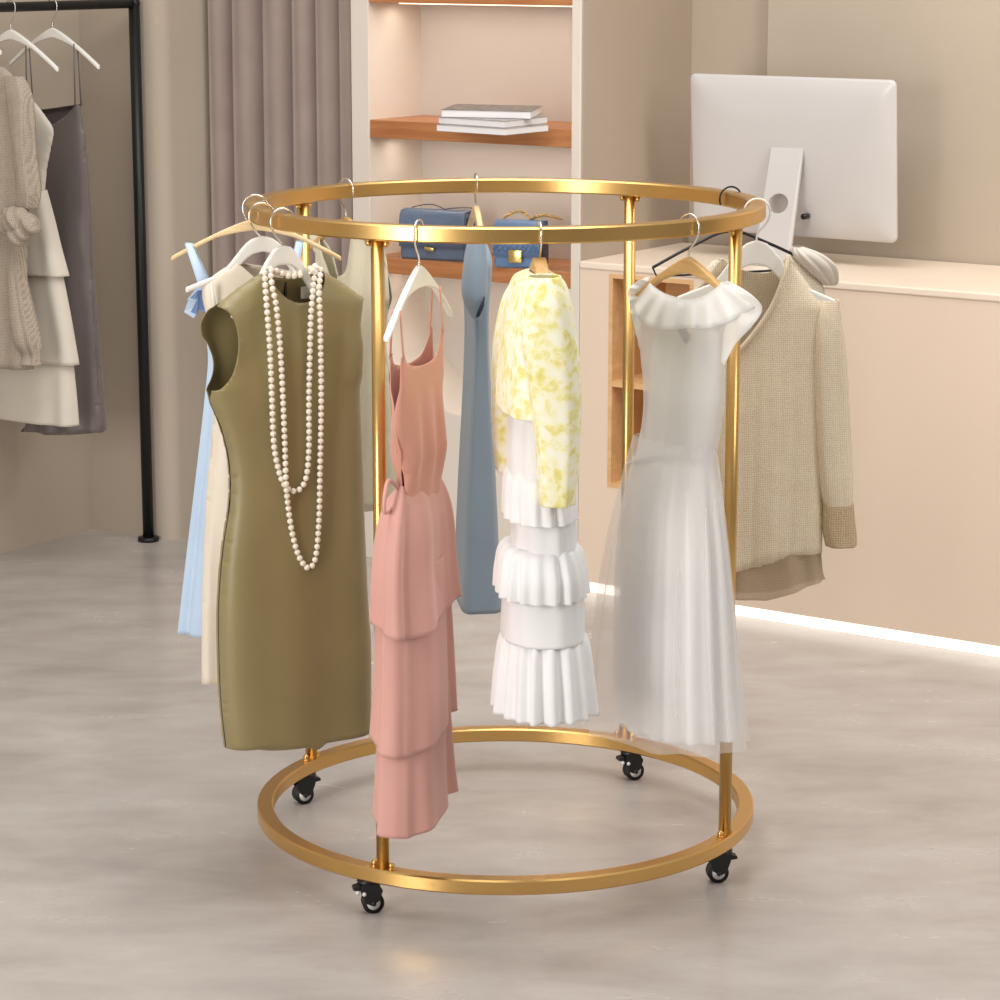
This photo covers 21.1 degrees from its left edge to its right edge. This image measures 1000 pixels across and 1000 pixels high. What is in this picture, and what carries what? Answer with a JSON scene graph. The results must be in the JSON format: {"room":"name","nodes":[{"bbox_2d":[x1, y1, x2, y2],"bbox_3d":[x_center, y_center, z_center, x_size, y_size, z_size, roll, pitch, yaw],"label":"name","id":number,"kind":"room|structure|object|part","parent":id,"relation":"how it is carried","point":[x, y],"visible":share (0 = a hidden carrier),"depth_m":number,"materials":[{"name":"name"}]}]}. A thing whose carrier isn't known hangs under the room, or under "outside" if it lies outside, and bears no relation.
{"room":"clothing store","nodes":[
{"label":"clothing store","id":0,"kind":"room"},
{"bbox_2d":[0,0,94,552],"bbox_3d":[-3.151,-0.678,5.391,0.101,2.700,6.810,8,14,33],"label":"wall","id":1,"kind":"structure","parent":0,"point":[47,493],"depth_m":8.02,"materials":[{"name":"beige paint"}]},
{"bbox_2d":[78,0,212,539],"bbox_3d":[-0.942,-1.269,8.208,0.315,2.700,0.645,8,14,33],"label":"wall","id":2,"kind":"structure","parent":0,"point":[174,33],"depth_m":8.04,"materials":[{"name":"beige paint"}]},
{"bbox_2d":[208,0,352,275],"bbox_3d":[-0.626,-1.172,7.896,0.543,2.600,0.094,8,14,33],"label":"curtain","id":3,"kind":"object","parent":2,"relation":"hanging from","point":[280,83],"visible":0.44,"depth_m":7.88,"materials":[{"name":"grey fabric"}]},
{"bbox_2d":[0,529,999,999],"bbox_3d":[0.006,1.126,3.499,10.000,0.050,11.000,0,12,0],"label":"floor","id":4,"kind":"structure","parent":0,"point":[137,861],"depth_m":5.48,"materials":[{"name":"concrete"}]},
{"bbox_2d":[0,0,158,542],"bbox_3d":[-1.600,-0.509,7.212,0.064,1.622,1.964,8,14,33],"label":"clothes rack","id":5,"kind":"object","parent":4,"relation":"on","point":[133,6],"visible":1,"depth_m":7.93,"materials":[{"name":"black metal"}]},
{"bbox_2d":[0,0,58,70],"bbox_3d":[-1.350,-1.286,7.423,0.340,0.191,0.013,8,14,34],"label":"clothes hanger","id":6,"kind":"object","parent":5,"relation":"hanging from","point":[11,34],"visible":1,"depth_m":7.40,"materials":[{"name":"white plastic"}]},
{"bbox_3d":[-1.350,-1.246,7.431,0.340,0.110,0.012,8,14,33],"label":"hanger arm","id":7,"kind":"part","parent":6,"relation":"part of","materials":[{"name":"white paint"}]},
{"bbox_2d":[0,102,79,426],"bbox_3d":[-1.355,-0.672,7.555,0.416,0.902,0.092,8,14,33],"label":"dress","id":8,"kind":"object","parent":6,"relation":"hanging from","point":[45,394],"visible":0.66,"depth_m":7.49,"materials":[{"name":"white fabric"}]},
{"bbox_2d":[9,0,99,68],"bbox_3d":[-1.258,-1.314,7.556,0.340,0.191,0.012,8,14,33],"label":"clothes hanger","id":9,"kind":"object","parent":5,"relation":"hanging from","point":[52,32],"visible":0.98,"depth_m":7.54,"materials":[{"name":"white plastic"}]},
{"bbox_3d":[-1.258,-1.274,7.565,0.340,0.110,0.012,8,14,33],"label":"hanger arm","id":10,"kind":"part","parent":9,"relation":"part of","materials":[{"name":"white paint"}]},
{"bbox_2d":[21,44,106,434],"bbox_3d":[-1.264,-0.738,7.681,0.313,1.122,0.140,8,14,33],"label":"dress","id":11,"kind":"object","parent":9,"relation":"hanging from","point":[67,185],"visible":0.35,"depth_m":7.62,"materials":[{"name":"grey fabric"}]},
{"bbox_2d":[351,0,582,557],"bbox_3d":[-0.010,-1.139,7.594,0.776,2.700,0.334,8,14,33],"label":"shelf unit","id":12,"kind":"object","parent":4,"relation":"on","point":[412,60],"visible":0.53,"depth_m":7.69,"materials":[{"name":"beige paint"}]},
{"bbox_3d":[-0.305,-1.181,7.791,0.062,2.700,0.334,8,14,33],"label":"panel","id":13,"kind":"part","parent":12,"relation":"part of","materials":[{"name":"beige paint"}]},
{"bbox_2d":[399,204,474,261],"bbox_3d":[-0.178,-0.762,7.647,0.212,0.153,0.093,5,13,24],"label":"handbag","id":14,"kind":"object","parent":12,"relation":"on","point":[427,251],"visible":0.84,"depth_m":7.62,"materials":[{"name":"blue leather"}]},
{"bbox_3d":[-0.017,-1.411,7.496,0.685,0.048,0.250,8,14,33],"label":"shelf","id":15,"kind":"part","parent":12,"relation":"part of","materials":[{"name":"orange wood"}]},
{"bbox_3d":[-0.018,-1.041,7.573,0.685,0.050,0.250,8,14,33],"label":"shelf","id":16,"kind":"part","parent":12,"relation":"part of","materials":[{"name":"orange wood"}]},
{"bbox_3d":[-0.018,-0.662,7.653,0.685,0.045,0.250,8,14,33],"label":"shelf","id":17,"kind":"part","parent":12,"relation":"part of","materials":[{"name":"orange wood"}]},
{"bbox_3d":[-0.019,-0.225,7.744,0.685,0.848,0.252,8,14,33],"label":"curved panel","id":18,"kind":"part","parent":12,"relation":"part of","materials":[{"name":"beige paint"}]},
{"bbox_2d":[436,124,548,134],"bbox_3d":[-0.020,-1.000,7.212,0.271,0.018,0.204,10,16,41],"label":"magazine","id":19,"kind":"object","parent":12,"relation":"on","point":[440,127],"visible":0.79,"depth_m":7.13,"materials":[{"name":"white paper"}]},
{"bbox_2d":[438,116,547,127],"bbox_3d":[-0.019,-1.025,7.244,0.299,0.018,0.221,11,16,43],"label":"magazine","id":20,"kind":"object","parent":19,"relation":"on","point":[485,122],"visible":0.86,"depth_m":7.15,"materials":[{"name":"white paper"}]},
{"bbox_2d":[441,104,541,118],"bbox_3d":[-0.020,-1.056,7.296,0.296,0.020,0.246,4,12,18],"label":"magazine","id":21,"kind":"object","parent":20,"relation":"on","point":[456,110],"visible":1,"depth_m":7.20,"materials":[{"name":"white paper"}]},
{"bbox_3d":[0.058,-1.154,7.664,0.685,2.700,0.020,8,14,33],"label":"panel","id":22,"kind":"part","parent":12,"relation":"part of","materials":[{"name":"beige paint"}]},
{"bbox_2d":[493,210,562,267],"bbox_3d":[0.080,-0.725,7.469,0.183,0.155,0.100,4,12,18],"label":"handbag","id":23,"kind":"object","parent":12,"relation":"on","point":[505,255],"visible":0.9,"depth_m":7.45,"materials":[{"name":"leather"}]},
{"bbox_3d":[0.299,-1.096,7.389,0.029,2.700,0.334,8,14,33],"label":"panel","id":24,"kind":"part","parent":12,"relation":"part of","materials":[{"name":"beige paint"}]},
{"bbox_2d":[246,178,765,913],"bbox_3d":[0.011,0.056,5.318,1.000,1.296,1.000,0,12,0],"label":"rack","id":25,"kind":"object","parent":4,"relation":"on","point":[716,850],"visible":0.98,"depth_m":5.09,"materials":[{"name":"gold metal"}]},
{"bbox_2d":[185,202,310,292],"bbox_3d":[-0.447,-0.478,5.046,0.296,0.164,0.012,-4,13,-18],"label":"clothes hanger","id":26,"kind":"object","parent":25,"relation":"hanging from","point":[261,243],"visible":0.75,"depth_m":5.03,"materials":[{"name":"white plastic"}]},
{"bbox_2d":[201,262,291,685],"bbox_3d":[-0.457,-0.036,5.135,0.253,0.843,0.096,-4,13,-18],"label":"dress","id":27,"kind":"object","parent":26,"relation":"hanging from","point":[224,284],"visible":0.11,"depth_m":5.10,"materials":[{"name":"beige fabric"}]},
{"bbox_3d":[-0.447,-0.447,5.052,0.296,0.101,0.012,-4,13,-18],"label":"hanger arm","id":28,"kind":"part","parent":26,"relation":"part of","materials":[{"name":"white paint"}]},
{"bbox_2d":[171,194,340,260],"bbox_3d":[-0.472,-0.527,5.196,0.330,0.129,0.012,0,12,0],"label":"clothes hanger","id":29,"kind":"object","parent":25,"relation":"hanging from","point":[244,226],"visible":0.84,"depth_m":5.19,"materials":[{"name":"beige wood"}]},
{"bbox_2d":[177,240,303,637],"bbox_3d":[-0.504,-0.119,5.279,0.278,0.782,0.122,0,12,0],"label":"dress","id":30,"kind":"object","parent":29,"relation":"hanging from","point":[190,616],"visible":0.26,"depth_m":5.29,"materials":[{"name":"blue fabric"}]},
{"bbox_3d":[-0.472,-0.505,5.201,0.330,0.083,0.012,0,12,0],"label":"hanger arm","id":31,"kind":"part","parent":29,"relation":"part of","materials":[{"name":"brown wood"}]},
{"bbox_2d":[231,207,321,317],"bbox_3d":[-0.400,-0.441,4.952,0.216,0.197,0.012,-7,14,-31],"label":"clothes hanger","id":32,"kind":"object","parent":25,"relation":"hanging from","point":[280,255],"visible":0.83,"depth_m":4.95,"materials":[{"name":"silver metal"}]},
{"bbox_3d":[-0.400,-0.407,4.960,0.216,0.127,0.012,-7,14,-31],"label":"hanger arm","id":33,"kind":"part","parent":32,"relation":"part of","materials":[{"name":"white paint"}]},
{"bbox_2d":[200,271,370,750],"bbox_3d":[-0.396,0.022,5.052,0.340,0.914,0.117,-7,14,-31],"label":"dress","id":34,"kind":"object","parent":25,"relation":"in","point":[293,643],"visible":0.99,"depth_m":5.02,"materials":[{"name":"fabric"}]},
{"bbox_2d":[262,263,317,493],"bbox_3d":[-0.383,-0.223,4.966,0.129,0.425,0.048,-7,14,-31],"label":"pearl necklace","id":35,"kind":"object","parent":34,"relation":"hanging from","point":[265,268],"visible":1,"depth_m":4.95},
{"bbox_2d":[268,265,323,570],"bbox_3d":[-0.370,-0.149,4.985,0.125,0.571,0.044,-9,15,-37],"label":"pearl necklace","id":36,"kind":"object","parent":34,"relation":"hanging from","point":[271,270],"visible":1,"depth_m":4.96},
{"bbox_3d":[-0.399,-0.029,5.562,0.024,1.173,0.024,0,12,0],"label":"post","id":37,"kind":"part","parent":25,"relation":"part of","materials":[{"name":"gold metal"}]},
{"bbox_3d":[-0.408,0.579,5.676,0.038,0.006,0.038,-5,13,-24],"label":"mount plate","id":38,"kind":"part","parent":25,"relation":"part of","materials":[{"name":"black plastic"}]},
{"bbox_2d":[310,178,353,249],"bbox_3d":[-0.318,-0.585,5.546,0.013,0.160,0.240,-11,16,-42],"label":"clothes hanger","id":39,"kind":"object","parent":25,"relation":"hanging from","point":[321,238],"visible":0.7,"depth_m":5.54,"materials":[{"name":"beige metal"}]},
{"bbox_3d":[-0.318,-0.546,5.554,0.012,0.080,0.240,-11,16,-42],"label":"hanger arm","id":40,"kind":"part","parent":39,"relation":"part of","materials":[{"name":"brown wood"}]},
{"bbox_2d":[310,235,396,511],"bbox_3d":[-0.308,-0.263,5.602,0.078,0.604,0.282,-11,16,-42],"label":"dress","id":41,"kind":"object","parent":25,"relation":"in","point":[357,275],"visible":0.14,"depth_m":5.53,"materials":[{"name":"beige fabric"}]},
{"bbox_3d":[-0.249,0.714,5.037,0.038,0.006,0.038,-2,12,-12],"label":"mount plate","id":42,"kind":"part","parent":25,"relation":"part of","materials":[{"name":"black plastic"}]},
{"bbox_3d":[-0.218,0.112,4.894,0.024,1.173,0.024,0,12,0],"label":"post","id":43,"kind":"part","parent":25,"relation":"part of","materials":[{"name":"gold metal"}]},
{"bbox_2d":[383,219,452,341],"bbox_3d":[-0.143,-0.400,4.753,0.012,0.196,0.330,4,12,18],"label":"clothes hanger","id":44,"kind":"object","parent":25,"relation":"hanging from","point":[420,277],"visible":1,"depth_m":4.72,"materials":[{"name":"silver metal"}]},
{"bbox_2d":[369,286,461,838],"bbox_3d":[-0.153,0.111,4.859,0.124,0.979,0.278,5,13,21],"label":"dress","id":45,"kind":"object","parent":44,"relation":"hanging from","point":[415,579],"visible":1,"depth_m":4.81,"materials":[{"name":"pink fabric"}]},
{"bbox_3d":[-0.143,-0.359,4.762,0.012,0.113,0.330,4,12,18],"label":"hanger arm","id":46,"kind":"part","parent":44,"relation":"part of","materials":[{"name":"white paint"}]},
{"bbox_2d":[467,173,482,225],"bbox_3d":[-0.051,-0.621,5.666,0.012,0.139,0.250,-2,12,-7],"label":"clothes hanger","id":47,"kind":"object","parent":25,"relation":"hanging from","point":[475,215],"visible":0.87,"depth_m":5.65,"materials":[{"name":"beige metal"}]},
{"bbox_3d":[-0.051,-0.587,5.673,0.012,0.070,0.250,-1,12,-7],"label":"hanger arm","id":48,"kind":"part","parent":47,"relation":"part of","materials":[{"name":"brown wood"}]},
{"bbox_2d":[455,244,501,614],"bbox_3d":[-0.046,-0.172,5.735,0.096,0.807,0.304,-1,12,-7],"label":"dress","id":49,"kind":"object","parent":47,"relation":"hanging from","point":[477,538],"visible":0.84,"depth_m":5.69,"materials":[{"name":"blue fabric"}]},
{"bbox_2d":[529,220,549,273],"bbox_3d":[0.069,-0.411,4.729,0.024,0.163,0.280,-1,12,-7],"label":"clothes hanger","id":50,"kind":"object","parent":25,"relation":"hanging from","point":[538,265],"visible":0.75,"depth_m":4.70,"materials":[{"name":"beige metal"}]},
{"bbox_2d":[491,268,581,507],"bbox_3d":[0.064,-0.216,4.769,0.132,0.399,0.377,-2,12,-10],"label":"cardigan","id":51,"kind":"object","parent":50,"relation":"hanging from","point":[536,371],"visible":0.93,"depth_m":4.62,"materials":[{"name":"yellow fabric"}]},
{"bbox_3d":[0.069,-0.379,4.735,0.024,0.097,0.280,-1,12,-7],"label":"hanger arm","id":52,"kind":"part","parent":50,"relation":"part of","materials":[{"name":"brown wood"}]},
{"bbox_2d":[490,415,598,726],"bbox_3d":[0.080,0.038,4.821,0.202,0.691,0.272,-1,12,-7],"label":"dress","id":53,"kind":"object","parent":50,"relation":"hanging from","point":[543,669],"visible":0.8,"depth_m":4.76,"materials":[{"name":"white fabric"}]},
{"bbox_3d":[0.271,-0.060,5.711,0.024,1.173,0.024,0,12,0],"label":"post","id":54,"kind":"part","parent":25,"relation":"part of","materials":[{"name":"gold metal"}]},
{"bbox_3d":[0.281,0.547,5.832,0.038,0.006,0.038,-4,13,-19],"label":"mount plate","id":55,"kind":"part","parent":25,"relation":"part of","materials":[{"name":"black plastic"}]},
{"bbox_2d":[635,213,719,296],"bbox_3d":[0.341,-0.429,4.854,0.015,0.180,0.280,-11,16,-42],"label":"clothes hanger","id":56,"kind":"object","parent":25,"relation":"hanging from","point":[689,265],"visible":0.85,"depth_m":4.85,"materials":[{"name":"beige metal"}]},
{"bbox_3d":[0.341,-0.390,4.862,0.014,0.100,0.280,-11,16,-42],"label":"hanger arm","id":57,"kind":"part","parent":56,"relation":"part of","materials":[{"name":"brown wood"}]},
{"bbox_2d":[611,276,761,746],"bbox_3d":[0.338,0.026,4.959,0.253,0.890,0.426,-11,16,-42],"label":"dress","id":58,"kind":"object","parent":56,"relation":"hanging from","point":[676,672],"visible":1,"depth_m":4.91,"materials":[{"name":"white fabric"}]},
{"bbox_2d":[652,186,792,276],"bbox_3d":[0.461,-0.541,5.377,0.344,0.176,0.007,-5,13,-21],"label":"clothes hanger","id":59,"kind":"object","parent":25,"relation":"hanging from","point":[725,188],"visible":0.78,"depth_m":5.36,"materials":[{"name":"black plastic"}]},
{"bbox_3d":[0.431,0.679,5.203,0.038,0.006,0.038,-2,12,-8],"label":"mount plate","id":60,"kind":"part","parent":25,"relation":"part of","materials":[{"name":"black plastic"}]},
{"bbox_3d":[0.435,0.072,5.083,0.024,1.173,0.024,0,12,0],"label":"post","id":61,"kind":"part","parent":25,"relation":"part of","materials":[{"name":"gold metal"}]},
{"bbox_2d":[678,198,834,301],"bbox_3d":[0.491,-0.469,5.138,0.304,0.218,0.018,2,12,8],"label":"clothes hanger","id":62,"kind":"object","parent":25,"relation":"hanging from","point":[758,252],"visible":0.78,"depth_m":5.13,"materials":[{"name":"white paint"}]},
{"bbox_3d":[0.491,-0.429,5.146,0.304,0.136,0.018,2,12,8],"label":"hanger arm","id":63,"kind":"part","parent":62,"relation":"part of","materials":[{"name":"white paint"}]},
{"bbox_2d":[706,246,838,294],"bbox_3d":[0.547,-0.302,5.462,0.305,0.423,0.076,-5,13,-21],"label":"blouse","id":64,"kind":"object","parent":62,"relation":"hanging from","point":[817,269],"visible":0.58,"depth_m":5.44,"materials":[{"name":"beige fabric"}]},
{"bbox_2d":[694,255,856,600],"bbox_3d":[0.524,-0.140,5.200,0.346,0.676,0.100,2,12,8],"label":"sweater","id":65,"kind":"object","parent":62,"relation":"hanging from","point":[795,442],"visible":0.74,"depth_m":5.17,"materials":[{"name":"beige fabric"}]},
{"bbox_2d":[578,243,999,656],"bbox_3d":[1.702,-0.058,6.761,3.219,0.928,0.553,8,14,33],"label":"counter","id":66,"kind":"object","parent":4,"relation":"on","point":[922,337],"depth_m":6.90,"materials":[{"name":"beige laminate"}]},
{"bbox_2d":[612,373,642,389],"bbox_3d":[0.485,-0.327,7.388,0.241,0.016,0.278,8,14,33],"label":"niche shelf","id":67,"kind":"object","parent":66,"relation":"attached to","point":[617,378],"depth_m":7.35,"materials":[{"name":"brown wood"}]},
{"bbox_2d":[580,243,999,301],"bbox_3d":[1.702,-0.502,6.668,3.219,0.020,0.553,8,14,33],"label":"countertop","id":68,"kind":"structure","parent":66,"relation":"on","point":[967,281],"depth_m":7.12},
{"bbox_2d":[690,73,897,265],"bbox_3d":[0.780,-0.887,7.231,0.620,0.500,0.199,8,14,33],"label":"desktop computer","id":69,"kind":"object","parent":66,"relation":"on","point":[822,153],"visible":0.79,"depth_m":7.19,"materials":[{"name":"silver metal"}]},
{"bbox_2d":[581,0,691,260],"bbox_3d":[0.385,-1.116,7.483,0.006,2.700,0.578,8,14,34],"label":"wall","id":70,"kind":"structure","parent":0,"point":[637,54],"depth_m":7.47,"materials":[{"name":"beige paint"}]},
{"bbox_2d":[689,0,999,265],"bbox_3d":[2.063,-0.961,6.750,3.620,2.700,0.131,8,14,33],"label":"wall","id":71,"kind":"structure","parent":0,"point":[942,57],"depth_m":7.31,"materials":[{"name":"beige paint"}]},
{"label":"clothes hanger","id":72,"kind":"object","parent":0,"visible":0},
{"bbox_2d":[0,67,41,369],"bbox_3d":[-1.431,-0.778,7.380,0.502,0.820,0.126,10,16,40],"label":"sweater","id":73,"kind":"object","parent":72,"relation":"hanging from","point":[20,176],"visible":1,"depth_m":7.25,"materials":[{"name":"beige fabric"}]}
]}

